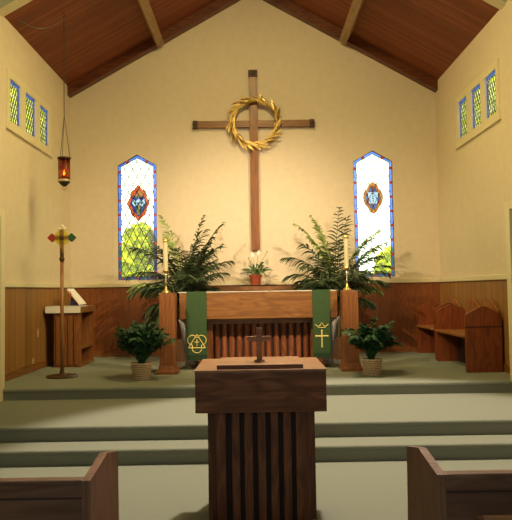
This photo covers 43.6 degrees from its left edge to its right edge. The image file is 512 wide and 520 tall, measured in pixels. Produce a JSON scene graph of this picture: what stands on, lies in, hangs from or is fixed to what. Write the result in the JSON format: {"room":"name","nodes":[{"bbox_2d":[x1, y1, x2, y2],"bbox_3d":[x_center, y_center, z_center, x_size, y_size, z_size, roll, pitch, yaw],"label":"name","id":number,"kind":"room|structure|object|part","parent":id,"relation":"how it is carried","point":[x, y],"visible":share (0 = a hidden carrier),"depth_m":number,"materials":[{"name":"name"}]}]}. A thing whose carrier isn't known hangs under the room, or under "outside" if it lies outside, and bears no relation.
{"room":"house of worship","nodes":[
{"label":"house of worship","id":0,"kind":"room"},
{"bbox_2d":[0,15,70,372],"bbox_3d":[-3.206,-0.781,4.318,0.090,5.070,13.570,-1,-3,0],"label":"wall","id":1,"kind":"structure","parent":0,"point":[35,204],"depth_m":9.08,"materials":[{"name":"beige paint"}]},
{"bbox_2d":[0,209,4,401],"bbox_3d":[-3.080,0.496,6.867,0.292,2.210,1.240,-1,-3,0],"label":"door frame","id":2,"kind":"structure","parent":1,"relation":"in","point":[2,212],"depth_m":7.41,"materials":[{"name":"beige paint"}]},
{"bbox_2d":[10,80,18,125],"bbox_3d":[-3.227,-2.083,8.520,0.018,0.560,0.375,-1,-3,0],"label":"window","id":3,"kind":"structure","parent":1,"relation":"in","point":[11,82],"depth_m":8.56,"materials":[{"name":"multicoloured glass"}]},
{"bbox_2d":[5,68,52,157],"bbox_3d":[-3.198,-2.040,9.124,0.035,0.790,1.825,-1,-3,0],"label":"trim","id":4,"kind":"structure","parent":1,"relation":"attached to","point":[20,131],"depth_m":8.88,"materials":[{"name":"beige paint"}]},
{"bbox_2d":[5,357,53,381],"bbox_3d":[-3.132,1.520,9.179,0.016,0.110,3.434,-1,-3,0],"label":"baseboard","id":5,"kind":"structure","parent":1,"relation":"attached to","point":[13,374],"depth_m":8.79,"materials":[{"name":"brown wood"}]},
{"bbox_2d":[26,94,33,136],"bbox_3d":[-3.229,-2.056,9.107,0.018,0.560,0.420,-1,-3,0],"label":"window","id":6,"kind":"structure","parent":1,"relation":"in","point":[27,96],"depth_m":9.17,"materials":[{"name":"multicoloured glass"}]},
{"bbox_2d":[5,282,71,287],"bbox_3d":[-3.156,0.363,9.227,0.045,0.068,3.424,-1,-3,0],"label":"trim","id":7,"kind":"structure","parent":1,"relation":"attached to","point":[7,284],"depth_m":9.13,"materials":[{"name":"beige paint"}]},
{"bbox_2d":[40,106,46,145],"bbox_3d":[-3.230,-2.028,9.697,0.018,0.560,0.400,-1,-3,0],"label":"window","id":8,"kind":"structure","parent":1,"relation":"in","point":[41,108],"depth_m":9.74,"materials":[{"name":"yellow glass"}]},
{"bbox_2d":[0,0,507,85],"bbox_3d":[-0.054,-4.205,4.449,7.160,2.176,13.640,-1,-3,0],"label":"ceiling","id":9,"kind":"structure","parent":0,"point":[428,36],"depth_m":9.84,"materials":[{"name":"brown wood"}]},
{"bbox_2d":[18,18,63,28],"bbox_3d":[-2.890,-3.220,8.623,0.653,0.255,0.011,2,-4,-43],"label":"lamp cord","id":10,"kind":"object","parent":9,"relation":"hanging from","point":[63,18],"visible":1,"depth_m":8.61,"materials":[{"name":"grey metal"}]},
{"bbox_2d":[57,14,70,189],"bbox_3d":[-2.637,-2.194,8.795,0.184,2.488,0.184,-3,-3,37],"label":"sanctuary lamp","id":11,"kind":"object","parent":9,"relation":"hanging from","point":[64,180],"visible":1,"depth_m":8.70,"materials":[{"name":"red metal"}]},
{"bbox_3d":[-2.622,-1.233,8.750,0.148,0.305,0.148,-1,-3,0],"label":"glass","id":12,"kind":"part","parent":11,"relation":"part of","materials":[{"name":"red glass"}]},
{"bbox_3d":[-2.619,-1.038,8.741,0.156,0.065,0.156,-1,-3,0],"label":"lamp shade","id":13,"kind":"part","parent":11,"relation":"part of","materials":[{"name":"grey metal"}]},
{"bbox_3d":[-2.628,-1.689,8.752,0.143,0.586,0.126,-1,-3,0],"label":"short chain","id":14,"kind":"part","parent":11,"relation":"part of","materials":[{"name":"grey metal"}]},
{"bbox_2d":[137,0,163,47],"bbox_3d":[-1.684,-3.853,9.635,0.207,0.229,2.900,-1,-3,0],"label":"purlin","id":15,"kind":"structure","parent":9,"relation":"attached to","point":[145,7],"depth_m":10.09,"materials":[{"name":"beige wood"}]},
{"bbox_2d":[67,0,437,97],"bbox_3d":[-0.070,-3.850,11.110,6.360,1.970,0.160,-1,-3,0],"label":"rafter","id":16,"kind":"object","parent":9,"relation":"attached to","point":[217,6],"visible":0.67,"depth_m":11.04,"materials":[{"name":"brown wood"}]},
{"bbox_2d":[339,0,363,44],"bbox_3d":[1.542,-3.908,9.645,0.207,0.229,2.900,-1,-3,0],"label":"purlin","id":17,"kind":"structure","parent":9,"relation":"attached to","point":[356,5],"depth_m":10.17,"materials":[{"name":"beige wood"}]},
{"bbox_2d":[70,0,440,350],"bbox_3d":[-0.032,-1.418,11.103,6.360,6.870,0.090,-1,-3,0],"label":"wall","id":18,"kind":"structure","parent":0,"point":[358,105],"depth_m":11.10,"materials":[{"name":"beige paint"}]},
{"bbox_2d":[112,153,113,282],"bbox_3d":[-2.464,-0.723,11.036,0.015,2.247,0.006,-1,-3,0],"label":"trim","id":19,"kind":"structure","parent":18,"relation":"attached to","point":[112,153],"depth_m":11.03,"materials":[{"name":"beige paint"}]},
{"bbox_2d":[118,155,156,279],"bbox_3d":[-2.046,-0.743,11.054,0.670,2.170,0.031,-1,-3,0],"label":"window","id":20,"kind":"structure","parent":18,"relation":"in","point":[138,211],"depth_m":11.05,"materials":[{"name":"multicoloured glass"}]},
{"bbox_3d":[-2.034,-1.161,11.063,0.175,0.105,0.004,-1,-3,0],"label":"red glass","id":21,"kind":"part","parent":20,"relation":"part of","materials":[{"name":"glass"}]},
{"bbox_3d":[-2.030,-0.916,11.051,0.155,0.205,0.004,-1,-3,0],"label":"green glass","id":22,"kind":"part","parent":20,"relation":"part of","materials":[{"name":"glass"}]},
{"bbox_3d":[-2.028,-0.943,11.053,0.140,0.320,0.004,-1,-3,0],"label":"gold glass","id":23,"kind":"part","parent":20,"relation":"part of","materials":[{"name":"glass"}]},
{"bbox_2d":[193,70,314,249],"bbox_3d":[-0.032,-1.731,11.041,2.100,3.130,0.101,-1,-3,0],"label":"wall cross","id":24,"kind":"object","parent":18,"relation":"attached to","point":[253,123],"visible":1,"depth_m":11.04,"materials":[{"name":"brown wood"}]},
{"bbox_2d":[226,94,282,149],"bbox_3d":[-0.028,-2.360,10.972,0.996,1.020,0.096,-1,-3,0],"label":"wreath","id":25,"kind":"object","parent":24,"relation":"hanging from","point":[246,101],"visible":1,"depth_m":10.98,"materials":[{"name":"gold metal"}]},
{"bbox_2d":[200,285,307,291],"bbox_3d":[0.012,1.017,10.664,1.860,1.155,0.400,-1,-3,0],"label":"shelf","id":26,"kind":"object","parent":18,"relation":"attached to","point":[242,288],"visible":0.13,"depth_m":10.49,"materials":[{"name":"brown wood"}]},
{"bbox_2d":[239,251,272,285],"bbox_3d":[0.005,0.139,10.726,0.619,0.604,0.510,-1,-3,0],"label":"peace lily","id":27,"kind":"object","parent":26,"relation":"on","point":[255,278],"visible":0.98,"depth_m":10.66,"materials":[{"name":"green plant"}]},
{"bbox_2d":[72,278,438,287],"bbox_3d":[-0.003,0.394,10.971,6.320,0.068,0.045,-1,-3,0],"label":"trim","id":28,"kind":"structure","parent":18,"relation":"attached to","point":[414,279],"depth_m":10.95,"materials":[{"name":"beige paint"}]},
{"bbox_2d":[94,346,417,356],"bbox_3d":[0.015,1.561,10.912,6.320,0.090,0.016,-1,-3,0],"label":"baseboard","id":29,"kind":"structure","parent":18,"relation":"attached to","point":[407,348],"depth_m":10.90,"materials":[{"name":"brown wood"}]},
{"bbox_2d":[353,151,394,276],"bbox_3d":[2.035,-0.806,11.067,0.675,2.190,0.031,-1,-3,0],"label":"window","id":30,"kind":"structure","parent":18,"relation":"in","point":[373,187],"depth_m":11.07,"materials":[{"name":"multicoloured glass"}]},
{"bbox_3d":[2.023,-1.062,11.068,0.255,0.375,0.004,-1,-3,0],"label":"blue glass","id":31,"kind":"part","parent":30,"relation":"part of","materials":[{"name":"blue glass"}]},
{"bbox_2d":[249,274,261,284],"bbox_3d":[-0.006,0.338,10.696,0.228,0.186,0.228,-1,-3,0],"label":"pot","id":32,"kind":"object","parent":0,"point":[255,279],"depth_m":10.62,"materials":[{"name":"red ceramic"}]},
{"bbox_2d":[0,352,511,519],"bbox_3d":[0.037,1.622,4.179,6.360,0.655,13.500,-1,-3,0],"label":"floor","id":33,"kind":"structure","parent":0,"point":[49,427],"depth_m":5.91,"materials":[{"name":"green carpet"}]},
{"bbox_2d":[0,451,118,519],"bbox_3d":[-1.739,1.198,2.398,2.360,0.893,0.470,-1,-3,0],"label":"pew","id":34,"kind":"object","parent":33,"relation":"on","point":[94,496],"visible":1,"depth_m":2.19,"materials":[{"name":"brown wood"}]},
{"bbox_3d":[-1.741,1.063,2.195,2.300,0.545,0.028,-1,-3,0],"label":"panel","id":35,"kind":"part","parent":34,"relation":"part of","materials":[{"name":"brown wood"}]},
{"bbox_3d":[-1.745,0.782,2.211,2.300,0.017,0.046,-1,-3,0],"label":"rail","id":36,"kind":"part","parent":34,"relation":"part of","materials":[{"name":"brown wood"}]},
{"bbox_3d":[-0.574,1.180,2.402,0.030,0.893,0.470,-1,-3,0],"label":"panel","id":37,"kind":"part","parent":34,"relation":"part of","materials":[{"name":"brown wood"}]},
{"bbox_2d":[46,225,77,378],"bbox_3d":[-2.549,0.530,8.408,0.410,1.998,0.410,-1,-3,0],"label":"processional cross","id":38,"kind":"object","parent":33,"relation":"on","point":[61,237],"visible":1,"depth_m":8.40,"materials":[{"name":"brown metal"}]},
{"bbox_2d":[59,249,64,261],"bbox_3d":[-2.558,-0.055,8.435,0.066,0.190,0.066,-1,-3,0],"label":"socket","id":39,"kind":"object","parent":38,"relation":"attached to","point":[61,258],"depth_m":8.41,"materials":[{"name":"brown wood"}]},
{"bbox_2d":[54,305,95,367],"bbox_3d":[-2.823,1.155,9.820,0.540,0.890,0.800,-1,-3,0],"label":"base cabinet","id":40,"kind":"object","parent":33,"relation":"on","point":[78,327],"visible":0.75,"depth_m":9.45,"materials":[{"name":"brown wood"}]},
{"bbox_2d":[45,305,86,312],"bbox_3d":[-2.847,0.742,9.631,0.516,0.098,0.397,-1,-3,0],"label":"cloth","id":41,"kind":"object","parent":40,"relation":"on","point":[49,309],"visible":0.89,"depth_m":9.43,"materials":[{"name":"beige fabric"}]},
{"bbox_3d":[-2.782,1.183,9.464,0.400,0.800,0.030,-1,-3,0],"label":"panel","id":42,"kind":"part","parent":40,"relation":"part of","materials":[{"name":"brown wood"}]},
{"bbox_2d":[70,297,84,305],"bbox_3d":[-2.746,0.639,9.844,0.170,0.140,0.280,-1,-3,0],"label":"book stand","id":43,"kind":"object","parent":40,"relation":"on","point":[73,302],"visible":0.55,"depth_m":9.72,"materials":[{"name":"blue"}]},
{"bbox_2d":[66,289,85,305],"bbox_3d":[-2.763,0.570,9.842,0.223,0.263,0.352,-1,-3,0],"label":"missal","id":44,"kind":"object","parent":43,"relation":"on","point":[72,292],"visible":0.99,"depth_m":9.77,"materials":[{"name":"white paper"}]},
{"bbox_2d":[82,343,92,348],"bbox_3d":[-2.768,1.321,9.813,0.375,0.035,0.680,-1,-3,0],"label":"shelf","id":45,"kind":"object","parent":40,"relation":"attached to","point":[84,345],"depth_m":9.92,"materials":[{"name":"brown wood"}]},
{"bbox_3d":[-2.771,1.215,10.173,0.375,0.800,0.030,-1,-3,0],"label":"panel","id":46,"kind":"part","parent":40,"relation":"part of","materials":[{"name":"brown wood"}]},
{"bbox_2d":[114,317,176,379],"bbox_3d":[-1.409,1.115,8.110,0.713,0.767,0.866,1,-3,-33],"label":"potted plant","id":47,"kind":"object","parent":33,"relation":"on","point":[141,342],"visible":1,"depth_m":7.98,"materials":[{"name":"green plant"}]},
{"bbox_3d":[-1.444,1.395,8.071,0.278,0.204,0.278,-1,-3,0],"label":"wicker pot","id":48,"kind":"part","parent":47,"relation":"part of","materials":[{"name":"brown wicker"}]},
{"bbox_2d":[157,293,179,374],"bbox_3d":[-1.177,0.979,8.581,0.276,1.075,0.276,-1,-3,0],"label":"pedestal","id":49,"kind":"object","parent":33,"relation":"on","point":[168,365],"visible":0.99,"depth_m":8.48,"materials":[{"name":"brown wood"}]},
{"bbox_2d":[162,239,169,292],"bbox_3d":[-1.216,0.079,8.623,0.116,0.728,0.116,-1,-3,0],"label":"candlestick","id":50,"kind":"object","parent":49,"relation":"on","point":[165,241],"visible":1,"depth_m":8.60,"materials":[{"name":"gold metal"}]},
{"bbox_2d":[163,242,167,269],"bbox_3d":[-1.218,-0.057,8.629,0.065,0.380,0.065,-1,-3,0],"label":"candle","id":51,"kind":"object","parent":50,"relation":"on","point":[165,244],"depth_m":8.60,"materials":[{"name":"beige wax"}]},
{"bbox_2d":[125,215,234,361],"bbox_3d":[-1.180,0.420,10.046,1.741,2.327,1.224,0,-3,-13],"label":"palm","id":52,"kind":"object","parent":33,"relation":"on","point":[194,278],"visible":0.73,"depth_m":9.96,"materials":[{"name":"green plant"}]},
{"bbox_2d":[177,338,184,361],"bbox_3d":[-1.110,1.413,10.043,0.370,0.340,0.370,-1,-3,0],"label":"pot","id":53,"kind":"object","parent":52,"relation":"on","point":[180,352],"depth_m":9.91,"materials":[{"name":"brown wood"}]},
{"bbox_2d":[179,291,337,365],"bbox_3d":[0.039,0.995,9.289,2.195,1.070,0.850,-1,-3,0],"label":"altar","id":54,"kind":"object","parent":33,"relation":"on","point":[284,316],"visible":0.59,"depth_m":9.07,"materials":[{"name":"brown wood"}]},
{"bbox_3d":[-0.716,1.193,9.303,0.210,0.700,0.500,-1,-3,0],"label":"leg","id":55,"kind":"part","parent":54,"relation":"part of","materials":[{"name":"brown wood"}]},
{"bbox_2d":[178,290,338,365],"bbox_3d":[0.038,0.964,9.293,2.219,1.025,0.866,-1,-3,0],"label":"linens","id":56,"kind":"object","parent":54,"relation":"on","point":[334,320],"visible":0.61,"depth_m":8.89,"materials":[{"name":"beige fabric"}]},
{"bbox_2d":[186,291,208,359],"bbox_3d":[-0.820,0.924,9.150,0.278,0.946,0.620,-1,-3,0],"label":"altar cloth","id":57,"kind":"object","parent":56,"relation":"on","point":[196,302],"visible":1,"depth_m":8.85,"materials":[{"name":"green fabric"}]},
{"bbox_2d":[312,289,330,357],"bbox_3d":[0.908,0.897,9.153,0.245,0.946,0.624,-1,-3,0],"label":"altar cloth","id":58,"kind":"object","parent":56,"relation":"on","point":[320,298],"visible":0.99,"depth_m":8.86,"materials":[{"name":"green fabric"}]},
{"bbox_3d":[0.033,0.645,9.305,2.195,0.370,0.850,-1,-3,0],"label":"frame","id":59,"kind":"part","parent":54,"relation":"part of","materials":[{"name":"brown wood"}]},
{"bbox_3d":[0.083,1.216,9.214,1.385,0.620,0.040,-1,-3,0],"label":"panel","id":60,"kind":"part","parent":54,"relation":"part of","materials":[{"name":"brown wood"}]},
{"bbox_3d":[0.877,1.168,9.308,0.205,0.700,0.500,-1,-3,0],"label":"leg","id":61,"kind":"part","parent":54,"relation":"part of","materials":[{"name":"brown wood"}]},
{"bbox_2d":[194,357,326,519],"bbox_3d":[0.035,1.206,4.339,0.834,1.002,0.688,-1,-3,0],"label":"lectern","id":62,"kind":"object","parent":33,"relation":"on","point":[262,460],"visible":0.98,"depth_m":4.09,"materials":[{"name":"brown wood"}]},
{"bbox_2d":[217,356,302,369],"bbox_3d":[0.025,0.689,4.302,0.549,0.026,0.482,-1,-3,0],"label":"board","id":63,"kind":"object","parent":62,"relation":"on","point":[282,361],"visible":0.96,"depth_m":4.15,"materials":[{"name":"brown wood"}]},
{"bbox_2d":[247,328,270,361],"bbox_3d":[0.021,0.564,4.279,0.160,0.222,0.060,-1,-3,0],"label":"cross","id":64,"kind":"object","parent":63,"relation":"on","point":[258,338],"visible":1,"depth_m":4.27,"materials":[{"name":"brown wood"}]},
{"bbox_3d":[0.015,1.331,4.167,0.526,0.735,0.048,-1,-3,0],"label":"recess panel","id":65,"kind":"part","parent":62,"relation":"part of","materials":[{"name":"brown wood"}]},
{"bbox_2d":[279,207,392,358],"bbox_3d":[1.256,0.331,10.071,1.760,2.432,1.250,-2,-3,13],"label":"palm","id":66,"kind":"object","parent":33,"relation":"on","point":[327,279],"visible":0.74,"depth_m":10.01,"materials":[{"name":"green plant"}]},
{"bbox_2d":[334,336,341,358],"bbox_3d":[1.270,1.376,10.050,0.370,0.340,0.370,-1,-3,0],"label":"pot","id":67,"kind":"object","parent":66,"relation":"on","point":[337,350],"depth_m":9.90,"materials":[{"name":"brown wood"}]},
{"bbox_2d":[339,290,362,371],"bbox_3d":[1.263,0.942,8.609,0.276,1.075,0.276,-1,-3,0],"label":"pedestal","id":68,"kind":"object","parent":33,"relation":"on","point":[350,362],"visible":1,"depth_m":8.51,"materials":[{"name":"brown wood"}]},
{"bbox_2d":[343,235,350,289],"bbox_3d":[1.224,0.032,8.651,0.116,0.748,0.116,-1,-3,0],"label":"candlestick","id":69,"kind":"object","parent":68,"relation":"on","point":[346,245],"visible":0.96,"depth_m":8.63,"materials":[{"name":"gold metal"}]},
{"bbox_2d":[344,238,348,266],"bbox_3d":[1.221,-0.104,8.657,0.065,0.400,0.065,-1,-3,0],"label":"candle","id":70,"kind":"object","parent":69,"relation":"on","point":[346,246],"depth_m":8.63,"materials":[{"name":"beige wax"}]},
{"bbox_2d":[340,316,402,375],"bbox_3d":[1.481,1.079,8.103,0.778,0.755,0.779,-1,-3,0],"label":"potted plant","id":71,"kind":"object","parent":33,"relation":"on","point":[376,340],"visible":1,"depth_m":8.02,"materials":[{"name":"green plant"}]},
{"bbox_3d":[1.471,1.354,8.120,0.268,0.208,0.268,-1,-3,0],"label":"wicker pot","id":72,"kind":"part","parent":71,"relation":"part of","materials":[{"name":"brown wicker"}]},
{"bbox_2d":[416,296,461,359],"bbox_3d":[2.906,1.055,10.205,0.463,0.945,1.079,-1,-3,0],"label":"bench","id":73,"kind":"object","parent":33,"relation":"on","point":[426,325],"visible":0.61,"depth_m":10.69,"materials":[{"name":"red wood"}]},
{"bbox_3d":[2.888,1.073,10.206,0.425,0.030,0.985,-1,-3,0],"label":"seat","id":74,"kind":"part","parent":73,"relation":"part of","materials":[{"name":"brown wood"}]},
{"bbox_3d":[2.921,1.121,10.719,0.433,0.860,0.045,-1,-3,0],"label":"panel","id":75,"kind":"part","parent":73,"relation":"part of","materials":[{"name":"red wood"}]},
{"bbox_3d":[2.923,1.073,9.690,0.433,0.860,0.045,-1,-3,0],"label":"panel","id":76,"kind":"part","parent":73,"relation":"part of","materials":[{"name":"red wood"}]},
{"bbox_3d":[3.117,0.877,10.215,0.030,0.595,0.965,-1,-3,0],"label":"backrest","id":77,"kind":"part","parent":73,"relation":"part of","materials":[{"name":"brown wood"}]},
{"bbox_2d":[407,446,511,519],"bbox_3d":[1.808,1.141,2.366,2.365,0.893,0.557,-1,-3,0],"label":"pew","id":78,"kind":"object","parent":33,"relation":"on","point":[433,493],"visible":1,"depth_m":2.20,"materials":[{"name":"brown wood"}]},
{"bbox_3d":[0.641,1.161,2.405,0.030,0.893,0.470,-1,-3,0],"label":"panel","id":79,"kind":"part","parent":78,"relation":"part of","materials":[{"name":"brown wood"}]},
{"bbox_3d":[1.802,0.727,2.222,2.305,0.017,0.046,-1,-3,0],"label":"rail","id":80,"kind":"part","parent":78,"relation":"part of","materials":[{"name":"brown wood"}]},
{"bbox_3d":[1.806,1.007,2.206,2.305,0.545,0.028,-1,-3,0],"label":"panel","id":81,"kind":"part","parent":78,"relation":"part of","materials":[{"name":"brown wood"}]},
{"bbox_2d":[435,298,502,372],"bbox_3d":[2.895,1.000,8.851,0.493,0.930,1.369,-1,-3,0],"label":"bench","id":82,"kind":"object","parent":33,"relation":"on","point":[471,336],"visible":1,"depth_m":8.18,"materials":[{"name":"red wood"}]},
{"bbox_3d":[2.876,1.010,8.852,0.455,0.030,1.275,-1,-3,0],"label":"seat","id":83,"kind":"part","parent":82,"relation":"part of","materials":[{"name":"brown wood"}]},
{"bbox_3d":[2.909,1.073,9.510,0.463,0.845,0.045,-1,-3,0],"label":"panel","id":84,"kind":"part","parent":82,"relation":"part of","materials":[{"name":"red wood"}]},
{"bbox_3d":[3.120,0.822,8.861,0.030,0.580,1.255,-1,-3,0],"label":"backrest","id":85,"kind":"part","parent":82,"relation":"part of","materials":[{"name":"brown wood"}]},
{"bbox_3d":[2.912,1.012,8.191,0.463,0.845,0.045,-1,-3,0],"label":"panel","id":86,"kind":"part","parent":82,"relation":"part of","materials":[{"name":"red wood"}]},
{"bbox_2d":[435,0,511,364],"bbox_3d":[3.203,-0.881,4.338,0.090,5.070,13.570,-1,-3,0],"label":"wall","id":87,"kind":"structure","parent":0,"point":[475,179],"depth_m":9.13,"materials":[{"name":"beige paint"}]},
{"bbox_2d":[0,0,505,16],"bbox_3d":[-0.064,-4.058,8.131,6.360,1.830,0.150,-1,-3,0],"label":"trim","id":88,"kind":"structure","parent":87,"relation":"attached to","point":[15,4],"depth_m":8.08,"materials":[{"name":"beige paint"}]},
{"bbox_2d":[460,97,466,137],"bbox_3d":[3.154,-2.156,9.695,0.018,0.575,0.385,-1,-3,0],"label":"window","id":89,"kind":"structure","parent":87,"relation":"in","point":[463,101],"depth_m":9.74,"materials":[{"name":"yellow glass"}]},
{"bbox_2d":[439,274,506,281],"bbox_3d":[3.158,0.264,9.247,0.045,0.068,3.424,-1,-3,0],"label":"trim","id":90,"kind":"structure","parent":87,"relation":"attached to","point":[498,276],"depth_m":9.14,"materials":[{"name":"beige paint"}]},
{"bbox_2d":[472,84,480,128],"bbox_3d":[3.156,-2.183,9.114,0.018,0.575,0.390,-1,-3,0],"label":"window","id":91,"kind":"structure","parent":87,"relation":"in","point":[477,88],"depth_m":9.15,"materials":[{"name":"yellow glass"}]},
{"bbox_2d":[455,58,500,149],"bbox_3d":[3.126,-2.167,9.130,0.035,0.805,1.795,-1,-3,0],"label":"trim","id":92,"kind":"structure","parent":87,"relation":"attached to","point":[486,123],"depth_m":8.91,"materials":[{"name":"beige paint"}]},
{"bbox_2d":[486,71,495,117],"bbox_3d":[3.157,-2.209,8.549,0.018,0.575,0.390,-1,-3,0],"label":"window","id":93,"kind":"structure","parent":87,"relation":"in","point":[489,78],"depth_m":8.59,"materials":[{"name":"yellow glass"}]},
{"bbox_2d":[503,363,509,373],"bbox_3d":[3.171,1.422,9.199,0.016,0.110,3.434,-1,-3,0],"label":"baseboard","id":94,"kind":"structure","parent":87,"relation":"attached to","point":[506,367],"depth_m":8.09,"materials":[{"name":"brown wood"}]},
{"bbox_2d":[504,201,511,380],"bbox_3d":[3.099,0.400,6.886,0.297,2.210,1.240,-1,-3,0],"label":"door","id":95,"kind":"structure","parent":87,"relation":"in","point":[508,205],"depth_m":7.44,"materials":[{"name":"beige paint"}]},
{"label":"outside","id":96,"kind":"structure","parent":0,"visible":0},
{"bbox_3d":[-0.069,3.739,40.620,80.000,0.100,58.500,-1,-3,0],"label":"ground","id":97,"kind":"structure","parent":96,"visible":0},
{"bbox_2d":[10,85,42,141],"bbox_3d":[-7.354,-1.720,17.282,6.117,8.882,4.406,-1,-3,4],"label":"tree","id":98,"kind":"object","parent":97,"relation":"on","point":[11,85],"visible":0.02,"depth_m":16.34,"materials":[{"name":"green plant"}]},
{"bbox_2d":[122,248,135,276],"bbox_3d":[-4.385,1.130,18.409,2.256,3.211,2.185,-1,-3,0],"label":"tree","id":99,"kind":"object","parent":97,"relation":"on","point":[129,260],"visible":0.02,"depth_m":18.27,"materials":[{"name":"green plant"}]},
{"bbox_2d":[122,221,153,276],"bbox_3d":[-3.615,0.750,21.780,2.258,4.250,2.193,-1,-3,0],"label":"tree","id":100,"kind":"object","parent":97,"relation":"on","point":[145,229],"visible":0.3,"depth_m":21.50,"materials":[{"name":"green plant"}]},
{"bbox_2d":[374,245,392,272],"bbox_3d":[4.676,1.086,19.880,2.161,3.151,1.963,-1,-3,0],"label":"tree","id":101,"kind":"object","parent":97,"relation":"on","point":[386,253],"visible":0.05,"depth_m":19.51,"materials":[{"name":"green plant"}]},
{"bbox_2d":[463,76,495,134],"bbox_3d":[7.392,-2.034,17.354,5.268,9.052,4.567,-1,-3,11],"label":"tree","id":102,"kind":"object","parent":97,"relation":"on","point":[494,76],"visible":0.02,"depth_m":16.14,"materials":[{"name":"green plant"}]}
]}

